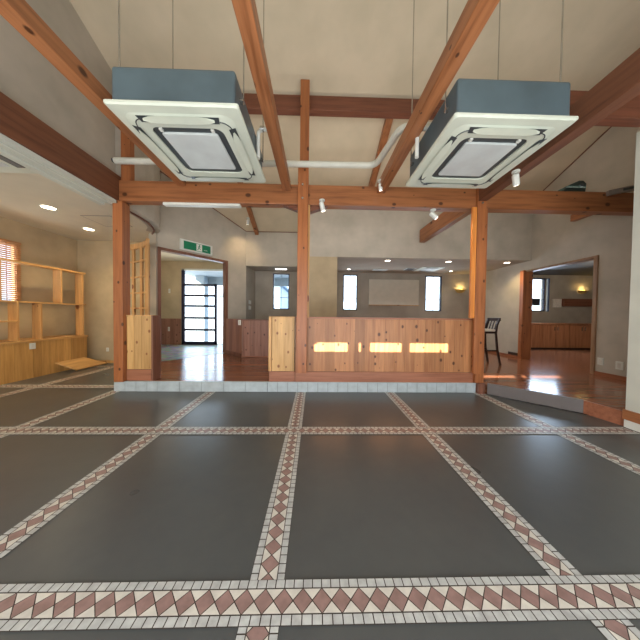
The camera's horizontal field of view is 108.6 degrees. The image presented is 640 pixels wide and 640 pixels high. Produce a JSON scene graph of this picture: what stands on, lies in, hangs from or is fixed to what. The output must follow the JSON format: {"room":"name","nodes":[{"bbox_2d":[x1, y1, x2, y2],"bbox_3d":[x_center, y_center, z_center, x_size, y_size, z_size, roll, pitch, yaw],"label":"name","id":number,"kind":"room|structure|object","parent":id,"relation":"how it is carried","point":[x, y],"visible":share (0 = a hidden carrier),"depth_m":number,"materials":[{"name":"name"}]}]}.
{"room":"empty restaurant","nodes":[
{"label":"empty restaurant","id":0,"kind":"room"},
{"bbox_2d":[0,216,76,339],"bbox_3d":[-5.737,-0.386,2.122,0.120,2.950,6.720,1,1,-1],"label":"wall","id":1,"kind":"structure","parent":0,"point":[38,246],"depth_m":4.78,"materials":[{"name":"beige paint"}]},
{"bbox_2d":[1,243,19,300],"bbox_3d":[-5.707,-0.863,3.663,0.060,1.080,1.380,1,1,-1],"label":"window","id":2,"kind":"structure","parent":1,"relation":"in","point":[4,243],"depth_m":4.26,"materials":[{"name":"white glass"}]},
{"bbox_2d":[0,238,21,300],"bbox_3d":[-5.652,-0.880,3.664,0.050,1.115,1.380,1,1,-1],"label":"window blind","id":3,"kind":"object","parent":2,"relation":"attached to","point":[7,296],"visible":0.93,"depth_m":4.21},
{"bbox_2d":[0,0,115,172],"bbox_3d":[-3.111,-3.234,1.111,0.160,2.268,4.700,1,1,-1],"label":"wall","id":4,"kind":"structure","parent":0,"point":[27,77],"depth_m":2.72,"materials":[{"name":"grey paint"}]},
{"bbox_2d":[0,91,120,199],"bbox_3d":[-3.008,-1.915,1.171,0.138,0.370,4.640,1,1,-1],"label":"header beam","id":5,"kind":"structure","parent":4,"relation":"attached to","point":[18,124],"depth_m":2.55,"materials":[{"name":"wood"}]},
{"bbox_2d":[0,133,154,234],"bbox_3d":[-3.132,-1.716,1.871,0.445,0.100,6.023,1,1,-4],"label":"door track","id":6,"kind":"object","parent":5,"relation":"attached to","point":[9,148],"visible":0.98,"depth_m":2.64,"materials":[{"name":"white paint"}]},
{"bbox_2d":[0,173,151,241],"bbox_3d":[-4.426,-1.847,2.171,2.710,0.100,6.820,1,1,-1],"label":"ceiling","id":7,"kind":"structure","parent":0,"point":[21,194],"depth_m":3.81,"materials":[{"name":"paint"}]},
{"bbox_2d":[0,154,37,173],"bbox_3d":[-3.770,-1.773,2.317,0.930,0.037,0.920,1,1,-1],"label":"air conditioner","id":8,"kind":"object","parent":7,"relation":"attached to","point":[7,165],"depth_m":2.67,"materials":[{"name":"white plastic"}]},
{"bbox_2d":[0,161,9,166],"bbox_3d":[-3.845,-1.761,2.316,0.580,0.011,0.640,1,1,-1],"label":"ceiling vent","id":9,"kind":"object","parent":8,"relation":"in","point":[2,164],"depth_m":2.61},
{"bbox_2d":[39,204,57,209],"bbox_3d":[-4.407,-1.825,3.732,0.201,0.007,0.201,1,1,-1],"label":"recessed light","id":10,"kind":"object","parent":7,"relation":"in","point":[41,205],"visible":1,"depth_m":3.73,"materials":[{"name":"white plastic"}]},
{"bbox_2d":[80,215,131,226],"bbox_3d":[-3.940,-1.832,4.273,0.520,0.006,0.500,1,1,-1],"label":"access hatch","id":11,"kind":"object","parent":7,"relation":"attached to","point":[107,221],"visible":0.86,"depth_m":4.18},
{"bbox_2d":[77,240,144,359],"bbox_3d":[-4.722,-0.445,5.479,2.289,2.950,0.520,1,1,12],"label":"wall","id":12,"kind":"structure","parent":0,"point":[94,258],"depth_m":5.47,"materials":[{"name":"beige paint"}]},
{"bbox_2d":[0,367,113,397],"bbox_3d":[-4.507,1.099,2.247,0.157,0.001,6.450,1,1,-1],"label":"trim","id":13,"kind":"structure","parent":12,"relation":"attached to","point":[99,370],"depth_m":3.97,"materials":[{"name":"tile"}]},
{"bbox_2d":[110,126,159,232],"bbox_3d":[-3.226,-2.761,4.162,0.375,1.902,1.398,0,1,-14],"label":"wall","id":14,"kind":"structure","parent":0,"point":[150,213],"depth_m":3.97,"materials":[{"name":"grey paint"}]},
{"bbox_2d":[148,233,157,315],"bbox_3d":[-3.554,-0.545,4.935,0.266,3.200,0.096,1,1,21],"label":"wall","id":15,"kind":"structure","parent":0,"point":[153,238],"depth_m":4.87,"materials":[{"name":"grey paint"}]},
{"bbox_2d":[161,252,206,260],"bbox_3d":[-3.850,-1.978,6.328,3.650,0.100,2.790,1,1,-1],"label":"ceiling","id":16,"kind":"structure","parent":0,"point":[165,256],"depth_m":7.30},
{"bbox_2d":[161,261,222,344],"bbox_3d":[-3.934,-0.558,7.762,3.680,3.100,0.120,1,1,-1],"label":"wall","id":17,"kind":"structure","parent":0,"point":[170,270],"depth_m":7.67,"materials":[{"name":"beige paint"}]},
{"bbox_2d":[161,318,180,344],"bbox_3d":[-5.168,0.385,7.674,1.030,0.870,0.040,1,1,-1],"label":"trim","id":18,"kind":"structure","parent":17,"relation":"attached to","point":[172,337],"depth_m":7.67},
{"bbox_2d":[181,269,222,344],"bbox_3d":[-3.380,-0.431,7.728,2.510,2.540,0.120,1,1,-1],"label":"entrance door","id":19,"kind":"structure","parent":17,"relation":"in","point":[198,301],"depth_m":7.73,"materials":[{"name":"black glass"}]},
{"bbox_2d":[158,172,245,320],"bbox_3d":[-2.809,-1.153,5.746,0.100,4.080,2.146,2,2,38],"label":"wall","id":20,"kind":"structure","parent":0,"point":[207,226],"depth_m":5.82,"materials":[{"name":"grey paint"}]},
{"bbox_2d":[157,247,227,352],"bbox_3d":[-3.002,-0.336,5.545,0.160,2.450,1.595,2,2,38],"label":"door frame","id":21,"kind":"structure","parent":20,"relation":"in","point":[159,249],"depth_m":5.69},
{"bbox_2d":[179,238,211,255],"bbox_3d":[-2.918,-1.714,5.447,0.068,0.240,0.730,2,2,38],"label":"exit sign","id":22,"kind":"object","parent":20,"relation":"attached to","point":[187,245],"visible":1,"depth_m":5.40,"materials":[{"name":"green plastic"}]},
{"bbox_2d":[160,171,245,230],"bbox_3d":[-2.735,-2.825,5.660,0.014,0.677,2.150,2,2,38],"label":"trim","id":23,"kind":"structure","parent":20,"relation":"attached to","point":[160,171],"depth_m":5.99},
{"bbox_2d":[226,319,268,357],"bbox_3d":[-1.723,0.438,5.684,1.750,0.915,0.445,1,1,17],"label":"wall","id":24,"kind":"structure","parent":0,"point":[250,338],"depth_m":5.54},
{"bbox_2d":[246,266,254,320],"bbox_3d":[-2.131,-0.401,6.960,0.080,2.540,0.743,1,1,4],"label":"wall","id":25,"kind":"structure","parent":0,"point":[250,273],"depth_m":6.91,"materials":[{"name":"paint"}]},
{"bbox_2d":[246,232,296,266],"bbox_3d":[-1.216,-2.034,6.612,1.770,1.000,0.120,1,1,-1],"label":"wall","id":26,"kind":"structure","parent":0,"point":[265,249],"depth_m":6.55,"materials":[{"name":"grey paint"}]},
{"bbox_2d":[0,363,639,639],"bbox_3d":[-1.207,1.188,2.324,9.520,0.100,6.850,1,1,-1],"label":"floor","id":27,"kind":"structure","parent":0,"point":[183,507],"depth_m":1.51,"materials":[{"name":"tile"}]},
{"bbox_2d":[0,258,87,384],"bbox_3d":[-5.450,0.017,3.823,0.520,2.080,2.690,1,1,-1],"label":"shelving","id":28,"kind":"object","parent":27,"relation":"on","point":[18,362],"visible":0.98,"depth_m":4.31,"materials":[{"name":"brown wood"}]},
{"bbox_2d":[29,343,35,348],"bbox_3d":[-5.215,0.473,4.173,0.016,0.110,0.090,1,1,-1],"label":"wall socket","id":29,"kind":"object","parent":28,"relation":"attached to","point":[31,345],"visible":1,"depth_m":4.17,"materials":[{"name":"white plastic"}]},
{"bbox_2d":[0,335,87,344],"bbox_3d":[-5.454,0.384,3.831,0.520,0.033,2.690,1,1,-1],"label":"countertop","id":30,"kind":"structure","parent":28,"relation":"on","point":[22,340],"depth_m":4.39,"materials":[{"name":"brown wood"}]},
{"bbox_2d":[0,385,113,387],"bbox_3d":[-4.184,1.070,3.711,2.030,0.001,0.157,1,1,-1],"label":"trim","id":31,"kind":"structure","parent":27,"relation":"on","point":[1,386],"depth_m":3.70,"materials":[{"name":"tile"}]},
{"bbox_2d":[0,390,119,438],"bbox_3d":[-3.094,1.114,2.279,0.157,0.001,6.450,1,1,-1],"label":"trim","id":32,"kind":"structure","parent":27,"relation":"on","point":[78,405],"depth_m":2.77,"materials":[{"name":"tile"}]},
{"bbox_2d":[55,357,106,370],"bbox_3d":[-5.093,0.928,4.946,0.254,0.204,0.857,1,1,-1],"label":"board","id":33,"kind":"object","parent":27,"relation":"on","point":[79,363],"visible":1,"depth_m":4.88,"materials":[{"name":"brown wood"}]},
{"bbox_2d":[0,392,214,558],"bbox_3d":[-1.628,1.151,1.314,0.157,0.001,4.453,1,1,-1],"label":"trim","id":34,"kind":"structure","parent":27,"relation":"on","point":[23,530],"depth_m":1.54,"materials":[{"name":"tile"}]},
{"bbox_2d":[235,392,305,639],"bbox_3d":[-0.245,1.166,1.346,0.157,0.001,4.453,1,1,-1],"label":"trim","id":35,"kind":"structure","parent":27,"relation":"on","point":[270,562],"depth_m":1.33,"materials":[{"name":"tile"}]},
{"bbox_2d":[0,574,639,631],"bbox_3d":[-0.870,1.166,0.944,8.530,0.001,0.157,1,1,-1],"label":"trim","id":36,"kind":"structure","parent":27,"relation":"on","point":[24,607],"depth_m":0.96,"materials":[{"name":"tile"}]},
{"bbox_2d":[0,427,639,434],"bbox_3d":[-0.902,1.136,2.364,8.530,0.001,0.157,1,1,-1],"label":"trim","id":37,"kind":"structure","parent":27,"relation":"on","point":[3,430],"depth_m":2.38,"materials":[{"name":"tile"}]},
{"bbox_2d":[468,188,487,393],"bbox_3d":[2.445,-0.448,3.607,0.275,3.200,0.202,1,1,-1],"label":"timber post","id":38,"kind":"object","parent":27,"relation":"on","point":[479,214],"visible":0.77,"depth_m":3.52,"materials":[{"name":"red wood"}]},
{"bbox_2d":[119,180,633,215],"bbox_3d":[1.070,-1.883,3.576,8.118,0.298,0.140,1,1,-1],"label":"beam","id":39,"kind":"structure","parent":38,"relation":"on","point":[130,192],"depth_m":3.51,"materials":[{"name":"red wood"}]},
{"bbox_2d":[0,0,185,185],"bbox_3d":[-1.999,-2.031,1.770,0.120,0.140,3.316,1,1,-2],"label":"tie beam","id":40,"kind":"structure","parent":39,"relation":"attached to","point":[18,13],"depth_m":1.76,"materials":[{"name":"red wood"}]},
{"bbox_2d":[121,131,134,180],"bbox_3d":[-2.915,-2.854,3.484,0.130,1.554,0.100,1,1,-1],"label":"timber post","id":41,"kind":"object","parent":39,"relation":"on","point":[127,146],"visible":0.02,"depth_m":3.45,"materials":[{"name":"red wood"}]},
{"bbox_2d":[163,202,240,207],"bbox_3d":[-1.787,-1.749,3.504,1.150,0.038,0.080,1,1,-1],"label":"fluorescent light fixture","id":42,"kind":"object","parent":39,"relation":"attached to","point":[167,204],"visible":1,"depth_m":3.47,"materials":[{"name":"white plastic"}]},
{"bbox_2d":[231,0,290,190],"bbox_3d":[-0.475,-1.974,1.806,0.115,0.140,3.316,1,1,-1],"label":"tie beam","id":43,"kind":"structure","parent":39,"relation":"attached to","point":[246,14],"depth_m":1.80,"materials":[{"name":"red wood"}]},
{"bbox_2d":[283,205,297,212],"bbox_3d":[-0.456,-1.709,3.540,0.215,0.078,0.090,1,1,-1],"label":"knee brace","id":44,"kind":"object","parent":39,"relation":"attached to","point":[290,207],"visible":1,"depth_m":3.50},
{"bbox_2d":[296,79,309,372],"bbox_3d":[-0.245,-1.404,3.505,0.180,4.410,0.202,1,1,-1],"label":"timber post","id":45,"kind":"object","parent":39,"relation":"attached to","point":[303,235],"visible":0.94,"depth_m":3.44,"materials":[{"name":"red wood"}]},
{"bbox_2d":[310,205,327,213],"bbox_3d":[-0.016,-1.694,3.550,0.265,0.098,0.090,1,1,-1],"label":"knee brace","id":46,"kind":"object","parent":39,"relation":"attached to","point":[313,209],"visible":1,"depth_m":3.50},
{"bbox_2d":[319,199,324,211],"bbox_3d":[0.033,-1.717,3.458,0.100,0.172,0.091,1,1,-1],"label":"spotlight","id":47,"kind":"object","parent":39,"relation":"attached to","point":[321,204],"visible":1,"depth_m":3.44,"materials":[{"name":"white plastic"}]},
{"bbox_2d":[429,208,437,219],"bbox_3d":[1.778,-1.647,3.597,0.131,0.163,0.084,1,1,-1],"label":"spotlight","id":48,"kind":"object","parent":39,"relation":"attached to","point":[432,214],"visible":1,"depth_m":3.57,"materials":[{"name":"white plastic"}]},
{"bbox_2d":[377,0,499,192],"bbox_3d":[0.982,-1.958,1.839,0.125,0.140,3.316,1,1,-2],"label":"tie beam","id":49,"kind":"structure","parent":39,"relation":"attached to","point":[475,15],"depth_m":1.79,"materials":[{"name":"red wood"}]},
{"bbox_2d":[420,212,470,242],"bbox_3d":[2.398,-1.913,4.501,0.120,0.290,1.633,1,1,-3],"label":"tie beam","id":50,"kind":"structure","parent":39,"relation":"attached to","point":[444,220],"depth_m":4.49,"materials":[{"name":"red wood"}]},
{"bbox_2d":[558,181,585,191],"bbox_3d":[3.978,-2.089,3.634,0.352,0.175,0.128,1,1,-1],"label":"speaker","id":51,"kind":"object","parent":39,"relation":"on","point":[580,186],"visible":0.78,"depth_m":3.58},
{"bbox_2d":[570,215,591,221],"bbox_3d":[4.799,-1.921,4.056,0.100,0.120,0.633,1,1,0],"label":"tie beam","id":52,"kind":"structure","parent":39,"relation":"attached to","point":[573,218],"depth_m":4.27,"materials":[{"name":"red wood"}]},
{"bbox_2d":[606,185,633,195],"bbox_3d":[4.782,-2.014,3.509,0.698,0.202,0.059,1,1,6],"label":"metal bracket","id":53,"kind":"object","parent":39,"relation":"attached to","point":[628,188],"visible":0.87,"depth_m":3.51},
{"bbox_2d":[478,48,639,200],"bbox_3d":[2.443,-1.902,1.874,0.130,0.260,3.322,1,1,1],"label":"tie beam","id":54,"kind":"structure","parent":38,"relation":"attached to","point":[621,85],"depth_m":2.03,"materials":[{"name":"wood"}]},
{"bbox_2d":[511,169,519,185],"bbox_3d":[2.365,-1.709,2.775,0.129,0.166,0.082,0,1,-35],"label":"spotlight","id":55,"kind":"object","parent":54,"relation":"attached to","point":[515,173],"visible":1,"depth_m":2.75,"materials":[{"name":"white plastic"}]},
{"bbox_2d":[384,392,639,639],"bbox_3d":[1.138,1.182,1.378,0.157,0.001,4.453,1,1,-1],"label":"trim","id":56,"kind":"structure","parent":27,"relation":"on","point":[539,548],"depth_m":1.33,"materials":[{"name":"tile"}]},
{"bbox_2d":[474,393,639,474],"bbox_3d":[2.531,1.197,1.410,0.157,0.001,4.453,1,1,-1],"label":"trim","id":57,"kind":"structure","parent":27,"relation":"on","point":[628,465],"depth_m":2.23,"materials":[{"name":"tile"}]},
{"bbox_2d":[624,419,639,432],"bbox_3d":[3.490,1.179,0.778,0.170,0.090,3.545,1,1,-1],"label":"trim","id":58,"kind":"structure","parent":27,"relation":"on","point":[628,424],"depth_m":2.48,"materials":[{"name":"white tile"}]},
{"bbox_2d":[308,256,336,318],"bbox_3d":[0.024,-0.297,6.033,0.720,2.420,1.168,1,1,-1],"label":"wall column","id":59,"kind":"structure","parent":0,"point":[323,270],"depth_m":5.44,"materials":[{"name":"beige paint"}]},
{"bbox_2d":[70,0,639,231],"bbox_3d":[0.770,-3.420,4.247,9.060,2.120,5.000,1,1,-1],"label":"ceiling","id":60,"kind":"structure","parent":0,"point":[345,48],"depth_m":3.19,"materials":[{"name":"paint"}]},
{"bbox_2d":[103,0,265,182],"bbox_3d":[-1.145,-2.943,2.252,1.030,2.628,1.030,1,1,-1],"label":"air conditioner","id":61,"kind":"object","parent":60,"relation":"attached to","point":[198,123],"depth_m":1.90,"materials":[{"name":"white plastic"}]},
{"bbox_2d":[159,127,235,169],"bbox_3d":[-1.159,-1.656,2.255,0.489,0.018,0.538,1,1,-1],"label":"ceiling vent","id":62,"kind":"object","parent":61,"relation":"in","point":[199,148],"depth_m":2.19,"materials":[{"name":"white plastic"}]},
{"bbox_2d":[256,126,266,159],"bbox_3d":[-0.595,-1.888,2.447,0.161,0.338,0.056,1,1,-1],"label":"drain pipe","id":63,"kind":"object","parent":61,"relation":"attached to","point":[261,129],"visible":0.84,"depth_m":2.43,"materials":[{"name":"white plastic"}]},
{"bbox_2d":[237,182,258,234],"bbox_3d":[-1.746,-2.983,5.114,0.100,1.210,2.770,1,1,-1],"label":"rafter","id":64,"kind":"object","parent":60,"relation":"attached to","point":[249,209],"visible":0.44,"depth_m":6.00,"materials":[{"name":"red wood"}]},
{"bbox_2d":[242,93,444,119],"bbox_3d":[-0.137,-3.429,3.686,5.380,0.227,0.120,1,1,-1],"label":"purlin","id":65,"kind":"object","parent":60,"relation":"attached to","point":[288,105],"visible":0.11,"depth_m":3.65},
{"bbox_2d":[368,119,392,186],"bbox_3d":[1.159,-3.171,4.596,0.120,0.746,1.610,1,1,-1],"label":"rafter","id":66,"kind":"object","parent":60,"relation":"attached to","point":[387,125],"visible":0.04,"depth_m":4.25,"materials":[{"name":"red wood"}]},
{"bbox_2d":[405,0,577,187],"bbox_3d":[1.589,-2.910,2.325,1.021,2.622,1.020,1,1,-1],"label":"air conditioner","id":67,"kind":"object","parent":60,"relation":"attached to","point":[483,129],"depth_m":1.98,"materials":[{"name":"white plastic"}]},
{"bbox_2d":[111,122,430,168],"bbox_3d":[-0.745,-2.188,3.255,4.357,0.241,0.721,1,1,9],"label":"insulated pipe","id":68,"kind":"object","parent":67,"relation":"attached to","point":[117,160],"visible":0.54,"depth_m":3.28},
{"bbox_2d":[415,126,428,158],"bbox_3d":[1.076,-1.868,2.406,0.161,0.338,0.056,1,1,-1],"label":"drain pipe","id":69,"kind":"object","parent":67,"relation":"attached to","point":[425,127],"visible":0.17,"depth_m":2.39,"materials":[{"name":"white plastic"}]},
{"bbox_2d":[439,138,520,175],"bbox_3d":[1.575,-1.626,2.328,0.484,0.018,0.533,1,1,-1],"label":"ceiling vent","id":70,"kind":"object","parent":67,"relation":"in","point":[475,156],"depth_m":2.27,"materials":[{"name":"white plastic"}]},
{"bbox_2d":[255,271,470,323],"bbox_3d":[1.553,-0.440,7.480,7.240,3.000,0.140,1,1,-1],"label":"wall","id":71,"kind":"structure","parent":0,"point":[454,304],"depth_m":7.41,"materials":[{"name":"paint"}]},
{"bbox_2d":[273,273,288,308],"bbox_3d":[-1.240,-0.909,7.361,0.520,1.140,0.060,1,1,-1],"label":"window","id":72,"kind":"structure","parent":71,"relation":"in","point":[280,281],"depth_m":7.36,"materials":[{"name":"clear glass"}]},
{"bbox_2d":[343,275,357,309],"bbox_3d":[0.969,-0.885,7.412,0.460,1.140,0.060,1,1,-1],"label":"window","id":73,"kind":"structure","parent":71,"relation":"in","point":[349,281],"depth_m":7.41,"materials":[{"name":"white glass"}]},
{"bbox_2d":[369,279,418,305],"bbox_3d":[2.375,-0.878,7.388,1.610,0.830,0.047,1,1,-1],"label":"board","id":74,"kind":"object","parent":71,"relation":"attached to","point":[381,292],"visible":1,"depth_m":7.38,"materials":[{"name":"brown wood"}]},
{"bbox_2d":[425,276,441,310],"bbox_3d":[3.668,-0.855,7.474,0.540,1.140,0.060,1,1,-1],"label":"window","id":75,"kind":"structure","parent":71,"relation":"in","point":[433,284],"depth_m":7.47,"materials":[{"name":"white glass"}]},
{"bbox_2d":[249,258,525,273],"bbox_3d":[1.483,-1.550,6.479,7.170,0.100,1.810,1,1,-1],"label":"ceiling","id":76,"kind":"structure","parent":0,"point":[355,265],"depth_m":6.32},
{"bbox_2d":[414,267,444,271],"bbox_3d":[3.163,-1.472,6.694,0.640,0.023,0.600,1,1,-1],"label":"air conditioner","id":77,"kind":"object","parent":76,"relation":"attached to","point":[429,269],"depth_m":6.64,"materials":[{"name":"white plastic"}]},
{"bbox_2d":[420,268,436,270],"bbox_3d":[3.153,-1.466,6.694,0.340,0.010,0.320,1,1,-1],"label":"ceiling vent","id":78,"kind":"object","parent":77,"relation":"in","point":[424,269],"depth_m":6.65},
{"bbox_2d":[154,344,626,413],"bbox_3d":[2.306,1.081,3.577,16.000,0.180,9.200,1,1,-1],"label":"floor","id":79,"kind":"structure","parent":0,"point":[569,369],"depth_m":4.48,"materials":[{"name":"brown wood"}]},
{"bbox_2d":[112,200,129,381],"bbox_3d":[-3.022,-0.421,3.509,0.140,2.709,0.150,1,1,-1],"label":"timber post","id":80,"kind":"object","parent":79,"relation":"on","point":[121,210],"visible":0.82,"depth_m":3.45,"materials":[{"name":"red wood"}]},
{"bbox_2d":[126,315,160,380],"bbox_3d":[-2.758,0.427,3.600,0.402,1.008,0.175,1,1,-1],"label":"wall","id":81,"kind":"structure","parent":79,"relation":"on","point":[143,331],"depth_m":3.52,"materials":[{"name":"brown wood"}]},
{"bbox_2d":[114,381,156,391],"bbox_3d":[-2.819,1.015,3.538,0.650,0.158,0.052,1,1,-1],"label":"trim","id":82,"kind":"structure","parent":81,"relation":"attached to","point":[141,386],"depth_m":3.51,"materials":[{"name":"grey tile"}]},
{"bbox_2d":[130,238,149,314],"bbox_3d":[-3.674,-0.245,4.645,1.060,2.610,0.145,1,1,29],"label":"lattice screen","id":83,"kind":"object","parent":81,"relation":"on","point":[145,244],"visible":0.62,"depth_m":4.62,"materials":[{"name":"brown wood"}]},
{"bbox_2d":[268,316,472,382],"bbox_3d":[0.814,0.468,3.643,3.225,1.014,0.095,1,1,-1],"label":"wall","id":84,"kind":"structure","parent":79,"relation":"on","point":[339,349],"depth_m":3.61,"materials":[{"name":"brown wood"}]},
{"bbox_2d":[157,381,267,391],"bbox_3d":[-1.654,1.027,3.565,1.680,0.158,0.052,1,1,-1],"label":"trim","id":85,"kind":"structure","parent":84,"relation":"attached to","point":[162,386],"depth_m":3.54,"materials":[{"name":"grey tile"}]},
{"bbox_2d":[267,381,475,392],"bbox_3d":[0.825,1.055,3.622,3.280,0.158,0.052,1,1,-1],"label":"trim","id":86,"kind":"structure","parent":84,"relation":"attached to","point":[408,387],"depth_m":3.60,"materials":[{"name":"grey tile"}]},
{"bbox_2d":[483,382,625,409],"bbox_3d":[3.069,1.041,3.044,1.100,0.062,1.300,1,1,-1],"label":"trim","id":87,"kind":"structure","parent":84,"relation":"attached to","point":[543,387],"depth_m":3.29,"materials":[{"name":"brown wood"}]},
{"bbox_2d":[484,318,500,364],"bbox_3d":[3.673,0.463,5.136,0.482,1.026,0.394,1,1,-1],"label":"bar stool","id":88,"kind":"object","parent":79,"relation":"on","point":[487,331],"visible":0.7,"depth_m":4.98,"materials":[{"name":"brown wood"}]},
{"bbox_2d":[487,383,583,412],"bbox_3d":[2.979,1.083,3.258,0.990,0.166,0.042,2,2,44],"label":"trim","id":89,"kind":"structure","parent":79,"relation":"attached to","point":[546,399],"depth_m":3.19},
{"bbox_2d":[531,324,541,348],"bbox_3d":[6.896,0.544,7.823,0.920,0.818,0.460,1,1,-1],"label":"base cabinet","id":90,"kind":"object","parent":79,"relation":"on","point":[536,329],"visible":0.22,"depth_m":7.62,"materials":[{"name":"brown wood"}]},
{"bbox_2d":[540,324,568,348],"bbox_3d":[7.821,0.554,7.844,0.910,0.818,0.460,1,1,-1],"label":"base cabinet","id":91,"kind":"object","parent":79,"relation":"on","point":[554,336],"visible":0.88,"depth_m":7.63,"materials":[{"name":"brown wood"}]},
{"bbox_2d":[532,323,590,324],"bbox_3d":[8.211,0.127,7.834,3.580,0.035,0.480,1,1,-1],"label":"countertop","id":92,"kind":"structure","parent":91,"relation":"on","point":[532,323],"depth_m":7.60,"materials":[{"name":"brown wood"}]},
{"bbox_2d":[565,324,590,348],"bbox_3d":[8.750,0.564,7.865,0.930,0.818,0.460,1,1,-1],"label":"base cabinet","id":93,"kind":"object","parent":79,"relation":"on","point":[579,335],"visible":0.62,"depth_m":7.65,"materials":[{"name":"brown wood"}]},
{"bbox_2d":[583,400,623,425],"bbox_3d":[3.372,1.100,2.733,0.039,0.163,0.396,0,1,-11],"label":"trim","id":94,"kind":"structure","parent":79,"relation":"attached to","point":[603,412],"depth_m":2.72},
{"bbox_2d":[217,319,589,415],"bbox_3d":[-0.017,1.460,0.031,120.000,0.280,120.000,1,1,-1],"label":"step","id":95,"kind":"structure","parent":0,"point":[219,328],"depth_m":11.47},
{"bbox_2d":[195,276,207,283],"bbox_3d":[-4.986,-0.392,9.718,0.370,2.900,0.370,1,1,-1],"label":"pillar","id":96,"kind":"structure","parent":95,"relation":"on","point":[198,279],"depth_m":9.51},
{"bbox_2d":[185,271,222,276],"bbox_3d":[-3.287,-1.892,8.964,4.200,0.170,2.250,1,1,-1],"label":"porch roof","id":97,"kind":"structure","parent":96,"relation":"on","point":[191,273],"depth_m":9.03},
{"bbox_2d":[194,277,222,285],"bbox_3d":[-3.314,-1.664,10.019,4.200,0.330,0.150,1,1,-1],"label":"beam","id":98,"kind":"structure","parent":97,"relation":"attached to","point":[211,280],"depth_m":9.92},
{"bbox_2d":[217,294,222,325],"bbox_3d":[-6.846,-1.825,28.819,9.600,4.920,6.600,1,1,-1],"label":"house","id":99,"kind":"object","parent":95,"relation":"on","point":[220,295],"visible":0.02,"depth_m":25.74,"materials":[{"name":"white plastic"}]},
{"bbox_2d":[310,209,532,260],"bbox_3d":[2.398,-2.203,5.521,5.400,1.468,0.120,1,1,-1],"label":"wall","id":100,"kind":"structure","parent":0,"point":[339,233],"depth_m":5.46,"materials":[{"name":"grey paint"}]},
{"bbox_2d":[485,127,639,376],"bbox_3d":[5.215,-1.643,3.226,0.140,5.348,8.480,1,1,-1],"label":"wall","id":101,"kind":"structure","parent":0,"point":[609,163],"depth_m":4.23,"materials":[{"name":"grey paint"}]},
{"bbox_2d":[518,270,532,358],"bbox_3d":[5.111,-0.122,5.727,0.240,2.200,0.100,1,1,-1],"label":"door","id":102,"kind":"structure","parent":101,"relation":"in","point":[526,278],"depth_m":5.68,"materials":[{"name":"red wood"}]},
{"bbox_2d":[484,349,626,380],"bbox_3d":[5.105,0.995,3.279,0.020,0.070,8.480,1,1,-1],"label":"baseboard","id":103,"kind":"structure","parent":101,"relation":"attached to","point":[603,374],"depth_m":4.12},
{"bbox_2d":[526,255,598,373],"bbox_3d":[5.154,-0.105,4.958,0.190,2.200,1.440,1,1,-1],"label":"door frame","id":104,"kind":"structure","parent":101,"relation":"in","point":[595,258],"depth_m":4.27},
{"bbox_2d":[543,127,610,190],"bbox_3d":[5.147,-3.574,3.618,0.014,1.393,3.455,1,1,-1],"label":"trim","id":105,"kind":"structure","parent":101,"relation":"attached to","point":[609,127],"depth_m":4.53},
{"bbox_2d":[597,357,603,364],"bbox_3d":[5.089,0.751,4.174,0.016,0.130,0.090,1,1,-1],"label":"wall socket","id":106,"kind":"object","parent":101,"relation":"attached to","point":[600,361],"visible":1,"depth_m":4.17,"materials":[{"name":"white plastic"}]},
{"bbox_2d":[570,90,639,126],"bbox_3d":[3.805,-2.139,2.367,2.710,0.255,0.110,1,1,-1],"label":"cross beam","id":107,"kind":"structure","parent":101,"relation":"attached to","point":[628,115],"depth_m":2.30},
{"bbox_2d":[615,361,623,369],"bbox_3d":[5.095,0.776,3.915,0.016,0.140,0.100,1,1,-1],"label":"wall socket","id":108,"kind":"object","parent":101,"relation":"attached to","point":[619,365],"visible":1,"depth_m":3.91,"materials":[{"name":"white plastic"}]},
{"bbox_2d":[532,275,592,322],"bbox_3d":[7.638,-0.334,8.141,4.960,2.900,0.140,1,1,-1],"label":"wall","id":109,"kind":"structure","parent":0,"point":[561,286],"depth_m":8.09,"materials":[{"name":"paint"}]},
{"bbox_2d":[532,298,539,305],"bbox_3d":[7.317,-0.613,7.915,0.260,0.240,0.275,1,1,-1],"label":"wall speaker","id":110,"kind":"object","parent":109,"relation":"attached to","point":[535,301],"visible":0.69,"depth_m":7.78},
{"bbox_2d":[532,278,545,310],"bbox_3d":[7.636,-0.883,8.084,0.500,1.160,0.060,1,1,-1],"label":"window","id":111,"kind":"structure","parent":109,"relation":"in","point":[538,283],"depth_m":8.08,"materials":[{"name":"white glass"}]},
{"bbox_2d":[545,278,549,311],"bbox_3d":[7.981,-0.879,8.092,0.130,1.160,0.060,1,1,-1],"label":"window","id":112,"kind":"structure","parent":109,"relation":"in","point":[547,279],"depth_m":8.08,"materials":[{"name":"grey glass"}]},
{"bbox_2d":[552,299,561,306],"bbox_3d":[8.308,-0.590,8.064,0.310,0.290,0.027,1,1,-1],"label":"paper notice","id":113,"kind":"object","parent":109,"relation":"attached to","point":[555,302],"visible":1,"depth_m":8.05,"materials":[{"name":"beige paper"}]},
{"bbox_2d":[562,299,591,306],"bbox_3d":[9.244,-0.604,8.049,1.520,0.260,0.095,1,1,-1],"label":"wall rail","id":114,"kind":"object","parent":109,"relation":"attached to","point":[565,302],"visible":0.56,"depth_m":8.00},
{"bbox_2d":[533,260,593,275],"bbox_3d":[7.698,-1.591,6.145,4.960,0.100,3.900,1,1,-1],"label":"ceiling","id":115,"kind":"structure","parent":0,"point":[584,268],"depth_m":7.26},
{"bbox_2d":[625,131,639,413],"bbox_3d":[3.509,-0.475,0.740,0.160,3.000,3.540,1,1,-1],"label":"wall pillar","id":116,"kind":"structure","parent":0,"point":[633,359],"depth_m":2.47,"materials":[{"name":"white paint"}]},
{"bbox_2d":[622,409,639,423],"bbox_3d":[3.491,1.079,0.780,0.190,0.110,3.555,1,1,-1],"label":"baseboard","id":117,"kind":"structure","parent":116,"relation":"attached to","point":[628,415],"depth_m":2.48,"materials":[{"name":"red wood"}]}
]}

